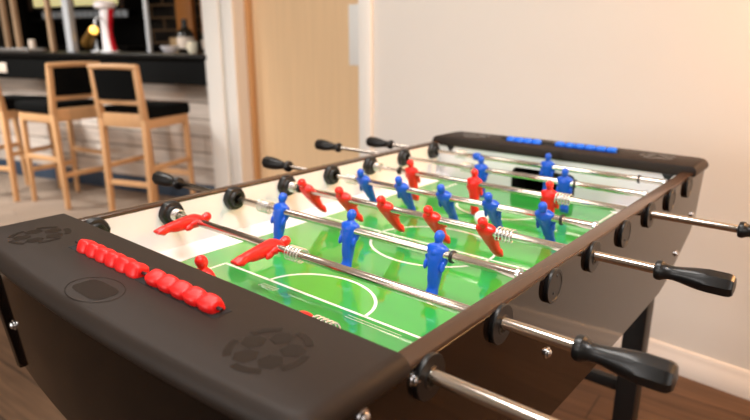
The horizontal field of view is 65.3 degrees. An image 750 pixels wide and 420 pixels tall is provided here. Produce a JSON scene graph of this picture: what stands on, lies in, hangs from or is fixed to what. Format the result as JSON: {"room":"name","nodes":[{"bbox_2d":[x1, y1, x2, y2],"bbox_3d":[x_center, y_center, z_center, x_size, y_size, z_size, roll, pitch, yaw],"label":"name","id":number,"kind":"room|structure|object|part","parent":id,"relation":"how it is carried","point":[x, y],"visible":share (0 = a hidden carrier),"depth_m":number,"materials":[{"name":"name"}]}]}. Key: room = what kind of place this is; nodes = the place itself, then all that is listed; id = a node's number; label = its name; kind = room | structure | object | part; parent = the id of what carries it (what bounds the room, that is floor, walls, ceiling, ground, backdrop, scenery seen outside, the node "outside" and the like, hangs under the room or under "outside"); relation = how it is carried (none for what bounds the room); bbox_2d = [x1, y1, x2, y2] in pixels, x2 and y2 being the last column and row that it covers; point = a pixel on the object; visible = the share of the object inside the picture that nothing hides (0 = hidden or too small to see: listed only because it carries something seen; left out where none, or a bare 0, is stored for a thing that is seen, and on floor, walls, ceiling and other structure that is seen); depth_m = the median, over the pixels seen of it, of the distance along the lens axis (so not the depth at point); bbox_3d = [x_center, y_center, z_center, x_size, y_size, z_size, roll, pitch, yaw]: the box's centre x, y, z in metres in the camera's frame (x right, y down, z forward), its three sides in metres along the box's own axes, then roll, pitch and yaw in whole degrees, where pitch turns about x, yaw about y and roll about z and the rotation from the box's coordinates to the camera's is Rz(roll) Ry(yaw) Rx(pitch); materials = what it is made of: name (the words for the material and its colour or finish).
{"room":"bar","nodes":[
{"label":"bar","id":0,"kind":"room"},
{"bbox_2d":[53,0,201,51],"bbox_3d":[-3.035,-2.135,6.720,7.100,2.750,0.100,7,18,24],"label":"wall","id":1,"kind":"structure","parent":0,"point":[162,13],"depth_m":6.32,"materials":[{"name":"black tile"}]},
{"bbox_2d":[27,0,142,11],"bbox_3d":[-3.224,-2.629,6.406,1.500,0.840,0.300,7,18,24],"label":"upper cabinet","id":2,"kind":"object","parent":1,"relation":"attached to","point":[33,5],"visible":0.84,"depth_m":6.37,"materials":[{"name":"beige"}]},
{"bbox_3d":[-3.930,-2.678,6.575,0.050,0.840,0.019,7,18,24],"label":"frame","id":3,"kind":"part","parent":2,"relation":"part of","materials":[{"name":"brown wood"}]},
{"bbox_3d":[-3.282,-2.421,6.335,1.300,0.400,0.013,7,18,24],"label":"lit pane","id":4,"kind":"part","parent":2,"relation":"part of","materials":[{"name":"beige glass"}]},
{"bbox_3d":[-2.645,-2.511,5.996,0.050,0.840,0.019,7,18,24],"label":"frame","id":5,"kind":"part","parent":2,"relation":"part of","materials":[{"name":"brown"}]},
{"bbox_2d":[54,9,146,45],"bbox_3d":[-3.153,-2.488,6.602,1.500,1.220,0.022,7,18,24],"label":"backing","id":6,"kind":"object","parent":1,"relation":"attached to","point":[125,33],"visible":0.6,"depth_m":6.59,"materials":[{"name":"black"}]},
{"bbox_2d":[31,17,143,21],"bbox_3d":[-3.224,-2.129,6.549,1.460,0.030,0.300,7,18,24],"label":"wall shelf","id":7,"kind":"object","parent":6,"relation":"attached to","point":[88,19],"visible":0.78,"depth_m":6.38,"materials":[{"name":"black"}]},
{"bbox_2d":[56,12,62,17],"bbox_3d":[-3.594,-2.222,6.680,0.068,0.076,0.066,7,18,24],"label":"drinking glass","id":8,"kind":"object","parent":7,"relation":"on","point":[59,14],"visible":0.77,"depth_m":6.66,"materials":[{"name":"white"}]},
{"bbox_2d":[77,11,83,17],"bbox_3d":[-3.286,-2.182,6.541,0.068,0.076,0.066,7,18,24],"label":"drinking glass","id":9,"kind":"object","parent":7,"relation":"on","point":[80,13],"visible":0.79,"depth_m":6.52,"materials":[{"name":"white"}]},
{"bbox_2d":[83,11,88,17],"bbox_3d":[-3.209,-2.172,6.507,0.068,0.076,0.066,7,18,24],"label":"drinking glass","id":10,"kind":"object","parent":7,"relation":"on","point":[85,13],"visible":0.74,"depth_m":6.48,"materials":[{"name":"white"}]},
{"bbox_2d":[88,11,94,16],"bbox_3d":[-3.132,-2.162,6.472,0.068,0.076,0.066,7,18,24],"label":"drinking glass","id":11,"kind":"object","parent":7,"relation":"on","point":[91,13],"visible":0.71,"depth_m":6.45,"materials":[{"name":"white"}]},
{"bbox_2d":[94,10,99,16],"bbox_3d":[-3.055,-2.152,6.437,0.068,0.076,0.066,7,18,24],"label":"drinking glass","id":12,"kind":"object","parent":7,"relation":"on","point":[96,13],"visible":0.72,"depth_m":6.41,"materials":[{"name":"white"}]},
{"bbox_2d":[116,10,122,16],"bbox_3d":[-2.747,-2.112,6.299,0.068,0.076,0.066,7,18,24],"label":"drinking glass","id":13,"kind":"object","parent":7,"relation":"on","point":[119,12],"visible":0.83,"depth_m":6.28,"materials":[{"name":"white"}]},
{"bbox_2d":[122,10,127,16],"bbox_3d":[-2.670,-2.103,6.264,0.068,0.076,0.066,7,18,24],"label":"drinking glass","id":14,"kind":"object","parent":7,"relation":"on","point":[124,12],"visible":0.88,"depth_m":6.24,"materials":[{"name":"white"}]},
{"bbox_2d":[0,172,749,419],"bbox_3d":[-2.431,0.544,2.469,13.200,0.050,9.800,13,21,38],"label":"floor","id":15,"kind":"structure","parent":0,"point":[21,397],"depth_m":2.06,"materials":[{"name":"brown wood"}]},
{"bbox_2d":[0,0,49,47],"bbox_3d":[-4.389,-1.990,7.029,0.730,2.300,0.565,7,18,24],"label":"tall cabinet","id":16,"kind":"object","parent":15,"relation":"on","point":[38,31],"visible":0.05,"depth_m":6.82,"materials":[{"name":"black"}]},
{"bbox_3d":[-4.504,-1.946,6.787,0.650,2.150,0.025,7,18,24],"label":"door","id":17,"kind":"part","parent":16,"relation":"part of","materials":[{"name":"brown wood"}]},
{"bbox_2d":[0,86,61,201],"bbox_3d":[-2.866,-0.637,4.594,0.414,1.046,0.505,5,17,16],"label":"bar stool","id":18,"kind":"object","parent":15,"relation":"on","point":[8,111],"visible":0.62,"depth_m":4.46,"materials":[{"name":"brown wood"}]},
{"bbox_3d":[-2.753,-0.560,4.362,0.038,1.026,0.073,5,17,16],"label":"post","id":19,"kind":"part","parent":18,"relation":"part of","materials":[{"name":"brown wood"}]},
{"bbox_3d":[-2.969,-0.540,4.898,0.036,0.691,0.057,5,17,16],"label":"leg","id":20,"kind":"part","parent":18,"relation":"part of","materials":[{"name":"brown wood"}]},
{"bbox_3d":[-2.854,-0.844,4.575,0.414,0.077,0.424,5,17,16],"label":"seat","id":21,"kind":"part","parent":18,"relation":"part of","materials":[{"name":"black fabric"}]},
{"bbox_3d":[-2.631,-0.511,4.799,0.036,0.691,0.057,5,17,16],"label":"leg","id":22,"kind":"part","parent":18,"relation":"part of","materials":[{"name":"brown wood"}]},
{"bbox_2d":[15,61,114,209],"bbox_3d":[-2.324,-0.579,4.392,0.505,1.046,0.414,9,19,30],"label":"bar stool","id":23,"kind":"object","parent":15,"relation":"on","point":[69,88],"visible":0.78,"depth_m":4.22,"materials":[{"name":"brown wood"}]},
{"bbox_3d":[-2.606,-0.398,4.407,0.057,0.691,0.036,9,19,30],"label":"leg","id":24,"kind":"part","parent":23,"relation":"part of","materials":[{"name":"brown wood"}]},
{"bbox_3d":[-2.519,-0.349,4.580,0.028,0.036,0.344,9,19,30],"label":"foot rail","id":25,"kind":"part","parent":23,"relation":"part of","materials":[{"name":"brown wood"}]},
{"bbox_3d":[-2.358,-0.781,4.356,0.424,0.077,0.414,9,19,30],"label":"seat","id":26,"kind":"part","parent":23,"relation":"part of","materials":[{"name":"black fabric"}]},
{"bbox_3d":[-2.244,-0.498,4.147,0.073,1.026,0.038,9,19,30],"label":"post","id":27,"kind":"part","parent":23,"relation":"part of","materials":[{"name":"brown wood"}]},
{"bbox_3d":[-2.128,-1.029,4.140,0.050,0.042,0.400,9,19,30],"label":"rail","id":28,"kind":"part","parent":23,"relation":"part of","materials":[{"name":"brown wood"}]},
{"bbox_3d":[-2.424,-0.482,4.697,0.057,0.691,0.036,9,19,30],"label":"leg","id":29,"kind":"part","parent":23,"relation":"part of","materials":[{"name":"brown wood"}]},
{"bbox_3d":[-2.139,-0.922,4.178,0.055,0.193,0.332,9,19,30],"label":"panel","id":30,"kind":"part","parent":23,"relation":"part of","materials":[{"name":"black fabric"}]},
{"bbox_3d":[-2.153,-0.817,4.216,0.024,0.034,0.344,9,19,30],"label":"rail","id":31,"kind":"part","parent":23,"relation":"part of","materials":[{"name":"brown wood"}]},
{"bbox_2d":[36,46,147,51],"bbox_3d":[-3.237,-1.304,6.757,1.540,1.132,0.364,7,18,24],"label":"cupboard","id":32,"kind":"object","parent":15,"relation":"on","point":[59,48],"visible":0.11,"depth_m":6.36,"materials":[{"name":"black"}]},
{"bbox_2d":[36,46,146,48],"bbox_3d":[-3.232,-1.838,6.614,1.540,0.025,0.340,7,18,24],"label":"countertop","id":33,"kind":"structure","parent":32,"relation":"on","point":[80,47],"depth_m":6.34,"materials":[{"name":"black"}]},
{"bbox_2d":[0,51,214,196],"bbox_3d":[-3.422,-0.943,5.568,5.620,1.094,0.770,7,18,24],"label":"bar counter","id":34,"kind":"object","parent":15,"relation":"on","point":[176,77],"depth_m":4.63,"materials":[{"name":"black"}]},
{"bbox_3d":[-3.146,-1.202,4.941,0.110,0.080,0.007,7,18,24],"label":"socket plate","id":35,"kind":"part","parent":34,"relation":"part of","materials":[{"name":"white plastic"}]},
{"bbox_2d":[0,0,12,47],"bbox_3d":[-3.328,-2.241,5.109,0.042,1.656,0.040,7,18,24],"label":"wooden post","id":36,"kind":"object","parent":34,"relation":"on","point":[3,12],"visible":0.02,"depth_m":5.26,"materials":[{"name":"beige wood"}]},
{"bbox_2d":[9,0,23,47],"bbox_3d":[-3.192,-2.224,5.047,0.042,1.656,0.040,7,18,24],"label":"wooden post","id":37,"kind":"object","parent":34,"relation":"on","point":[13,5],"visible":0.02,"depth_m":5.20,"materials":[{"name":"beige wood"}]},
{"bbox_2d":[0,48,46,51],"bbox_3d":[-3.061,-1.380,5.053,0.450,0.031,0.180,7,18,24],"label":"drip tray","id":38,"kind":"object","parent":34,"relation":"on","point":[1,49],"visible":0.93,"depth_m":4.96,"materials":[{"name":"silver metal"}]},
{"bbox_2d":[0,48,43,48],"bbox_3d":[-3.061,-1.394,5.050,0.410,0.003,0.150,7,18,24],"label":"grille","id":39,"kind":"object","parent":38,"relation":"attached to","point":[0,48],"depth_m":4.97,"materials":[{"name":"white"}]},
{"bbox_2d":[28,39,35,47],"bbox_3d":[-3.080,-1.479,5.264,0.060,0.105,0.060,7,18,24],"label":"cup","id":40,"kind":"object","parent":34,"relation":"on","point":[32,44],"visible":0.7,"depth_m":5.24,"materials":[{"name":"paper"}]},
{"bbox_2d":[43,0,56,51],"bbox_3d":[-2.794,-2.172,4.868,0.038,1.656,0.040,7,18,24],"label":"wooden post","id":41,"kind":"object","parent":34,"relation":"on","point":[47,6],"visible":1,"depth_m":5.02,"materials":[{"name":"beige wood"}]},
{"bbox_2d":[61,0,78,51],"bbox_3d":[-2.609,-2.163,4.838,0.070,1.656,0.060,7,18,24],"label":"post","id":42,"kind":"object","parent":34,"relation":"on","point":[67,5],"visible":0.98,"depth_m":4.99,"materials":[{"name":"white metal"}]},
{"bbox_2d":[81,26,100,51],"bbox_3d":[-2.413,-1.467,5.019,0.246,0.216,0.133,13,21,38],"label":"table lamp","id":43,"kind":"object","parent":34,"relation":"on","point":[88,40],"visible":0.86,"depth_m":4.98,"materials":[{"name":"gold metal"}]},
{"bbox_3d":[-2.365,-1.514,4.924,0.072,0.072,0.072,7,18,24],"label":"bulb","id":44,"kind":"part","parent":43,"relation":"part of","materials":[{"name":"yellow glass"}]},
{"bbox_2d":[0,51,206,59],"bbox_3d":[-3.422,-1.452,5.422,5.620,0.035,0.770,7,18,24],"label":"countertop","id":45,"kind":"structure","parent":34,"relation":"on","point":[59,54],"depth_m":4.40,"materials":[{"name":"black"}]},
{"bbox_2d":[93,0,119,52],"bbox_3d":[-2.176,-1.488,4.759,0.170,0.400,0.180,-5,17,-16],"label":"tap","id":46,"kind":"object","parent":34,"relation":"on","point":[106,8],"visible":1,"depth_m":4.72,"materials":[{"name":"white"}]},
{"bbox_3d":[-2.215,-1.505,4.678,0.018,0.078,0.074,7,18,24],"label":"spout","id":47,"kind":"part","parent":46,"relation":"part of","materials":[{"name":"white metal"}]},
{"bbox_2d":[142,0,152,52],"bbox_3d":[-1.789,-2.048,4.436,0.030,1.656,0.030,7,18,24],"label":"post","id":48,"kind":"object","parent":34,"relation":"on","point":[145,2],"visible":1,"depth_m":4.60,"materials":[{"name":"white metal"}]},
{"bbox_2d":[160,46,178,53],"bbox_3d":[-1.522,-1.189,4.346,0.140,0.055,0.139,7,18,24],"label":"bowl","id":49,"kind":"object","parent":34,"relation":"on","point":[166,49],"visible":1,"depth_m":4.30,"materials":[{"name":"white ceramic"}]},
{"bbox_2d":[169,38,177,52],"bbox_3d":[-1.595,-1.331,4.731,0.100,0.115,0.070,7,18,24],"label":"carton","id":50,"kind":"object","parent":34,"relation":"on","point":[173,41],"visible":0.27,"depth_m":4.70,"materials":[{"name":"brown cardboard"}]},
{"bbox_2d":[177,19,193,52],"bbox_3d":[-1.459,-1.336,4.503,0.126,0.250,0.125,7,18,24],"label":"bottle","id":51,"kind":"object","parent":34,"relation":"on","point":[184,34],"visible":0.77,"depth_m":4.46,"materials":[{"name":"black glass"}]},
{"bbox_2d":[186,42,197,53],"bbox_3d":[-1.339,-1.185,4.276,0.090,0.086,0.076,-3,16,-9],"label":"coffee cup","id":52,"kind":"object","parent":34,"relation":"on","point":[192,48],"visible":1,"depth_m":4.25,"materials":[{"name":"beige ceramic"}]},
{"bbox_2d":[201,33,204,52],"bbox_3d":[-1.322,-1.336,4.574,0.073,0.210,0.073,7,18,24],"label":"bottle","id":53,"kind":"object","parent":34,"relation":"on","point":[202,39],"visible":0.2,"depth_m":4.55,"materials":[{"name":"green glass"}]},
{"bbox_2d":[87,63,195,211],"bbox_3d":[-1.603,-0.493,4.094,0.414,1.046,0.505,6,17,20],"label":"bar stool","id":54,"kind":"object","parent":15,"relation":"on","point":[122,87],"visible":0.96,"depth_m":3.89,"materials":[{"name":"brown wood"}]},
{"bbox_3d":[-1.843,-0.450,3.979,0.038,1.026,0.073,6,17,20],"label":"post","id":55,"kind":"part","parent":54,"relation":"part of","materials":[{"name":"brown wood"}]},
{"bbox_3d":[-1.684,-0.917,3.751,0.400,0.042,0.050,6,17,20],"label":"rail","id":56,"kind":"part","parent":54,"relation":"part of","materials":[{"name":"brown wood"}]},
{"bbox_3d":[-1.680,-0.811,3.794,0.332,0.193,0.055,6,17,20],"label":"panel","id":57,"kind":"part","parent":54,"relation":"part of","materials":[{"name":"black fabric"}]},
{"bbox_3d":[-1.674,-0.709,3.839,0.344,0.034,0.024,6,17,20],"label":"rail","id":58,"kind":"part","parent":54,"relation":"part of","materials":[{"name":"brown wood"}]},
{"bbox_3d":[-1.507,-0.414,3.854,0.038,1.026,0.073,6,17,20],"label":"post","id":59,"kind":"part","parent":54,"relation":"part of","materials":[{"name":"brown wood"}]},
{"bbox_3d":[-1.588,-0.700,4.074,0.414,0.077,0.424,6,17,20],"label":"seat","id":60,"kind":"part","parent":54,"relation":"part of","materials":[{"name":"black fabric"}]},
{"bbox_3d":[-1.687,-0.398,4.404,0.036,0.691,0.057,6,17,20],"label":"leg","id":61,"kind":"part","parent":54,"relation":"part of","materials":[{"name":"brown wood"}]},
{"bbox_3d":[-1.521,-0.290,4.374,0.344,0.036,0.028,6,17,20],"label":"foot rail","id":62,"kind":"part","parent":54,"relation":"part of","materials":[{"name":"brown wood"}]},
{"bbox_3d":[-1.358,-0.363,4.283,0.036,0.691,0.057,6,17,20],"label":"leg","id":63,"kind":"part","parent":54,"relation":"part of","materials":[{"name":"brown wood"}]},
{"bbox_2d":[175,0,196,41],"bbox_3d":[-1.919,-1.914,5.952,0.200,2.750,0.060,7,18,24],"label":"wooden upright","id":64,"kind":"object","parent":15,"relation":"on","point":[185,9],"visible":0.18,"depth_m":5.90,"materials":[{"name":"orange wood"}]},
{"bbox_2d":[200,1,202,32],"bbox_3d":[-1.581,-1.886,5.852,0.360,2.750,0.050,7,18,24],"label":"wooden upright","id":65,"kind":"object","parent":15,"relation":"on","point":[200,1],"visible":0.03,"depth_m":5.89,"materials":[{"name":"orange wood"}]},
{"bbox_2d":[0,131,749,419],"bbox_3d":[0.085,0.368,1.337,1.376,0.913,1.500,13,21,38],"label":"foosball table","id":66,"kind":"object","parent":15,"relation":"on","point":[369,287],"visible":1,"depth_m":0.89,"materials":[{"name":"black laminate"}]},
{"bbox_3d":[-0.169,0.031,1.463,0.016,0.255,1.403,13,21,38],"label":"panel","id":67,"kind":"part","parent":66,"relation":"part of","materials":[{"name":"black laminate"}]},
{"bbox_3d":[-0.334,0.228,0.736,0.702,0.215,0.060,13,21,38],"label":"panel","id":68,"kind":"part","parent":66,"relation":"part of","materials":[{"name":"black laminate"}]},
{"bbox_3d":[-0.298,0.077,0.739,0.349,0.004,0.004,13,21,38],"label":"score rod","id":69,"kind":"part","parent":66,"relation":"part of","materials":[{"name":"red plastic"}]},
{"bbox_3d":[-0.502,-0.072,1.420,0.104,0.035,0.035,13,21,38],"label":"handle","id":70,"kind":"part","parent":66,"relation":"part of","materials":[{"name":"black plastic"}]},
{"bbox_3d":[-0.268,-0.126,1.607,0.104,0.035,0.035,13,21,38],"label":"handle","id":71,"kind":"part","parent":66,"relation":"part of","materials":[{"name":"black plastic"}]},
{"bbox_3d":[-0.151,-0.207,1.889,0.104,0.035,0.035,13,21,38],"label":"handle","id":72,"kind":"part","parent":66,"relation":"part of","materials":[{"name":"black"}]},
{"bbox_3d":[-0.120,0.017,1.111,0.910,0.015,0.015,13,21,38],"label":"rod","id":73,"kind":"part","parent":66,"relation":"part of","materials":[{"name":"silver metal"}]},
{"bbox_3d":[-0.086,0.079,0.895,0.828,0.015,0.015,13,21,38],"label":"rod","id":74,"kind":"part","parent":66,"relation":"part of","materials":[{"name":"silver metal"}]},
{"bbox_3d":[0.016,-0.222,1.943,0.104,0.035,0.035,13,21,38],"label":"handle","id":75,"kind":"part","parent":66,"relation":"part of","materials":[{"name":"black"}]},
{"bbox_3d":[0.088,-0.043,1.319,0.870,0.015,0.015,13,21,38],"label":"rod","id":76,"kind":"part","parent":66,"relation":"part of","materials":[{"name":"silver metal"}]},
{"bbox_3d":[0.107,0.016,1.116,0.828,0.015,0.015,13,21,38],"label":"rod","id":77,"kind":"part","parent":66,"relation":"part of","materials":[{"name":"silver metal"}]},
{"bbox_2d":[474,211,488,223],"bbox_3d":[0.246,0.018,1.351,0.034,0.034,0.034,13,21,38],"label":"ball","id":78,"kind":"object","parent":66,"relation":"on","point":[478,214],"visible":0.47,"depth_m":1.34,"materials":[{"name":"white plastic"}]},
{"bbox_3d":[-0.163,0.115,0.769,0.878,0.015,0.015,13,21,38],"label":"rod","id":79,"kind":"part","parent":66,"relation":"part of","materials":[{"name":"silver metal"}]},
{"bbox_3d":[0.247,-0.114,1.568,0.960,0.015,0.015,13,21,38],"label":"rod","id":80,"kind":"part","parent":66,"relation":"part of","materials":[{"name":"silver metal"}]},
{"bbox_3d":[0.382,0.159,1.018,0.021,0.255,1.403,13,21,38],"label":"panel","id":81,"kind":"part","parent":66,"relation":"part of","materials":[{"name":"black laminate"}]},
{"bbox_3d":[0.378,-0.138,1.650,0.870,0.015,0.015,13,21,38],"label":"rod","id":82,"kind":"part","parent":66,"relation":"part of","materials":[{"name":"silver metal"}]},
{"bbox_3d":[0.540,-0.101,1.719,0.702,0.130,0.038,13,21,38],"label":"panel","id":83,"kind":"part","parent":66,"relation":"part of","materials":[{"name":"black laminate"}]},
{"bbox_3d":[0.323,-0.042,1.318,0.888,0.015,0.015,13,21,38],"label":"rod","id":84,"kind":"part","parent":66,"relation":"part of","materials":[{"name":"silver metal"}]},
{"bbox_3d":[0.514,-0.187,1.655,0.349,0.004,0.004,13,21,38],"label":"score rod","id":85,"kind":"part","parent":66,"relation":"part of","materials":[{"name":"blue plastic"}]},
{"bbox_3d":[0.484,0.443,1.808,0.518,0.033,0.024,13,21,38],"label":"cross rail","id":86,"kind":"part","parent":66,"relation":"part of","materials":[{"name":"black wood"}]},
{"bbox_3d":[0.261,0.160,0.615,0.104,0.035,0.035,13,21,38],"label":"handle","id":87,"kind":"part","parent":66,"relation":"part of","materials":[{"name":"black"}]},
{"bbox_3d":[0.706,0.387,1.598,0.054,0.710,0.060,13,21,38],"label":"leg","id":88,"kind":"part","parent":66,"relation":"part of","materials":[{"name":"black wood"}]},
{"bbox_3d":[0.455,0.097,0.835,0.104,0.035,0.035,13,21,38],"label":"handle","id":89,"kind":"part","parent":66,"relation":"part of","materials":[{"name":"black plastic"}]},
{"bbox_3d":[0.692,0.043,1.020,0.104,0.035,0.035,13,21,38],"label":"handle","id":90,"kind":"part","parent":66,"relation":"part of","materials":[{"name":"black plastic"}]},
{"bbox_2d":[220,0,749,370],"bbox_3d":[1.548,-0.637,1.510,7.340,2.750,0.171,15,22,42],"label":"wall","id":91,"kind":"structure","parent":0,"point":[659,76],"depth_m":2.16,"materials":[{"name":"beige paint"}]},
{"bbox_2d":[200,0,232,188],"bbox_3d":[-1.017,-1.333,3.931,0.200,2.750,0.220,15,22,42],"label":"trim","id":92,"kind":"structure","parent":91,"relation":"attached to","point":[210,9],"depth_m":3.99,"materials":[{"name":"white paint"}]},
{"bbox_2d":[221,0,372,184],"bbox_3d":[-0.500,-0.867,3.403,1.360,2.145,0.023,15,22,42],"label":"trim","id":93,"kind":"structure","parent":91,"relation":"attached to","point":[365,7],"depth_m":3.70,"materials":[{"name":"white paint"}]},
{"bbox_2d":[243,0,358,179],"bbox_3d":[-0.396,-0.849,3.496,1.160,2.060,0.095,15,22,42],"label":"door","id":94,"kind":"structure","parent":91,"relation":"in","point":[303,55],"depth_m":3.55,"materials":[{"name":"brown wood"}]},
{"bbox_3d":[-0.110,-0.944,3.162,0.090,0.317,0.003,15,22,42],"label":"push plate","id":95,"kind":"part","parent":94,"relation":"part of","materials":[{"name":"silver metal"}]},
{"bbox_2d":[612,335,749,400],"bbox_3d":[2.041,0.808,1.282,5.770,0.098,0.018,15,22,42],"label":"baseboard","id":96,"kind":"structure","parent":91,"relation":"attached to","point":[728,378],"depth_m":2.09,"materials":[{"name":"white paint"}]}
]}

